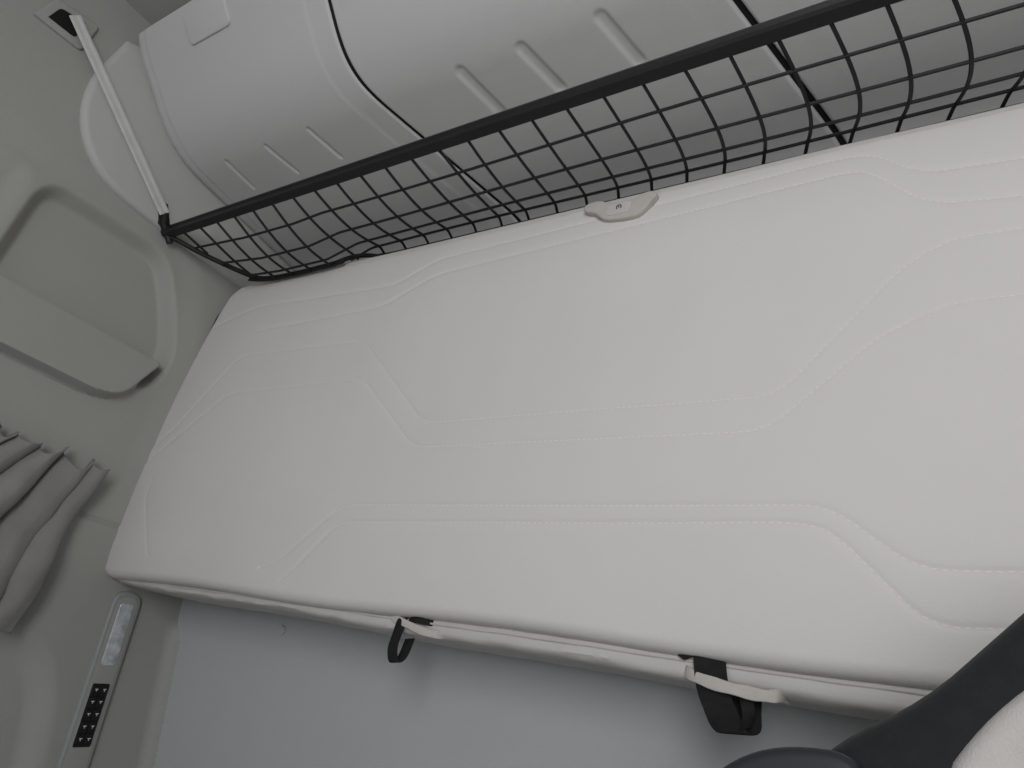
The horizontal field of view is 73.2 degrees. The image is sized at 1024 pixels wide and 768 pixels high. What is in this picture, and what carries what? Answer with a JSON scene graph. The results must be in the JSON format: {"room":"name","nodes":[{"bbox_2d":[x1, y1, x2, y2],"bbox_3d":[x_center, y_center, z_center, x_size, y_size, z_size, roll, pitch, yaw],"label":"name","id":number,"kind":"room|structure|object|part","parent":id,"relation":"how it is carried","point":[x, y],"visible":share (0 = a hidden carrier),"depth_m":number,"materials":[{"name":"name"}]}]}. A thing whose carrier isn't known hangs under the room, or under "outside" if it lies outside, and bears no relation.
{"room":"vehicle interior","nodes":[
{"label":"vehicle interior","id":0,"kind":"room"},
{"bbox_2d":[0,0,239,767],"bbox_3d":[-1.164,-0.219,1.021,0.072,1.720,2.120,-5,-31,32],"label":"wall","id":1,"kind":"structure","parent":0,"point":[104,321],"depth_m":1.42,"materials":[{"name":"grey plastic"}]},
{"bbox_2d":[0,423,109,633],"bbox_3d":[-1.191,0.019,0.849,0.066,0.384,1.338,-5,-31,32],"label":"curtain","id":2,"kind":"object","parent":1,"relation":"hanging from","point":[41,493],"visible":1,"depth_m":1.28,"materials":[{"name":"fabric"}]},
{"bbox_2d":[33,0,97,49],"bbox_3d":[-0.935,-0.760,1.448,0.019,0.086,0.100,-5,-31,32],"label":"belt slot","id":3,"kind":"object","parent":1,"relation":"attached to","point":[55,15],"visible":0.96,"depth_m":1.44,"materials":[{"name":"grey plastic"}]},
{"bbox_2d":[69,15,168,214],"bbox_3d":[-0.853,-0.579,1.510,0.004,0.272,0.352,-5,-30,31],"label":"belt","id":4,"kind":"object","parent":3,"relation":"attached to","point":[78,23],"visible":1,"depth_m":1.50,"materials":[{"name":"grey fabric"}]},
{"bbox_2d":[55,591,140,767],"bbox_3d":[-0.838,0.620,1.395,0.020,0.388,0.095,-5,-31,32],"label":"control panel","id":5,"kind":"object","parent":1,"relation":"attached to","point":[90,710],"visible":1,"depth_m":1.39,"materials":[{"name":"grey plastic"}]},
{"bbox_2d":[80,41,293,288],"bbox_3d":[-0.743,-0.494,1.710,0.025,0.380,0.647,-5,-31,32],"label":"trim","id":6,"kind":"structure","parent":1,"relation":"attached to","point":[186,196],"depth_m":1.56,"materials":[{"name":"grey plastic"}]},
{"bbox_2d":[105,103,1023,735],"bbox_3d":[0.140,0.050,1.042,2.197,0.801,0.156,-5,-31,32],"label":"bunk","id":7,"kind":"object","parent":1,"relation":"attached to","point":[743,439],"visible":0.98,"depth_m":0.92,"materials":[{"name":"white leather"}]},
{"bbox_3d":[-0.142,0.352,1.010,0.125,0.033,0.042,-5,-31,32],"label":"pull handle","id":8,"kind":"part","parent":7,"relation":"part of","materials":[{"name":"fabric"}]},
{"bbox_2d":[158,0,1023,281],"bbox_3d":[0.174,-0.393,1.081,2.195,0.110,0.290,-5,-31,32],"label":"net","id":9,"kind":"object","parent":7,"relation":"attached to","point":[828,12],"visible":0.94,"depth_m":1.05,"materials":[{"name":"black fabric"}]},
{"bbox_3d":[0.225,-0.321,1.154,2.192,0.049,0.182,-2,-29,27],"label":"edge cord","id":10,"kind":"part","parent":9,"relation":"part of","materials":[{"name":"black fabric"}]},
{"bbox_3d":[0.180,-0.283,1.138,0.043,0.023,0.022,-5,-31,32],"label":"latch plate","id":11,"kind":"part","parent":7,"relation":"part of","materials":[{"name":"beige plastic"}]},
{"bbox_3d":[0.186,-0.279,1.153,0.130,0.052,0.050,-5,-31,32],"label":"latch handle","id":12,"kind":"part","parent":7,"relation":"part of","materials":[{"name":"grey plastic"}]},
{"bbox_3d":[0.242,0.328,0.757,0.110,0.032,0.049,-5,-31,32],"label":"pull handle","id":13,"kind":"part","parent":7,"relation":"part of","materials":[{"name":"white plastic"}]},
{"bbox_2d":[126,0,191,24],"bbox_3d":[-0.078,-1.099,0.768,2.280,0.030,2.020,-5,-31,32],"label":"ceiling","id":14,"kind":"structure","parent":0,"point":[153,11],"depth_m":1.56,"materials":[{"name":"grey plastic"}]},
{"bbox_2d":[139,0,517,270],"bbox_3d":[-0.405,-0.506,1.540,0.752,0.385,0.688,-5,-31,32],"label":"locker","id":15,"kind":"object","parent":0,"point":[254,97],"visible":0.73,"depth_m":1.48,"materials":[{"name":"grey plastic"}]},
{"bbox_2d":[153,599,879,767],"bbox_3d":[0.232,0.425,1.080,2.300,2.270,0.215,-5,-31,32],"label":"wall","id":16,"kind":"structure","parent":0,"point":[243,694],"depth_m":1.17,"materials":[{"name":"grey plastic"}]},
{"bbox_2d":[277,625,285,635],"bbox_3d":[-0.458,0.490,1.373,0.020,0.020,0.010,-5,-31,32],"label":"screw cover","id":17,"kind":"object","parent":16,"relation":"attached to","point":[281,629],"visible":1,"depth_m":1.37,"materials":[{"name":"grey plastic"}]},
{"bbox_2d":[328,0,839,221],"bbox_3d":[0.103,-0.562,1.201,0.808,0.385,0.654,-5,-31,32],"label":"locker","id":18,"kind":"object","parent":16,"relation":"attached to","point":[438,66],"visible":0.69,"depth_m":1.20,"materials":[{"name":"grey plastic"}]},
{"bbox_2d":[733,0,1023,144],"bbox_3d":[0.715,-0.616,0.819,0.970,0.385,0.660,-5,-31,32],"label":"locker","id":19,"kind":"object","parent":16,"relation":"attached to","point":[1003,31],"visible":0.59,"depth_m":1.02,"materials":[{"name":"grey plastic"}]},
{"bbox_3d":[-0.448,0.995,-0.121,2.280,0.030,2.300,-5,-31,32],"label":"floor","id":20,"kind":"structure","parent":0,"visible":0},
{"bbox_2d":[723,613,1023,767],"bbox_3d":[0.327,0.573,0.082,0.690,1.186,0.260,-5,-31,32],"label":"seat","id":21,"kind":"object","parent":20,"relation":"on","point":[975,718],"visible":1,"depth_m":0.39,"materials":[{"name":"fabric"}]},
{"bbox_3d":[0.408,0.436,0.190,0.558,0.710,0.108,-5,-31,32],"label":"seat panel","id":22,"kind":"part","parent":21,"relation":"part of","materials":[{"name":"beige fabric"}]}
]}

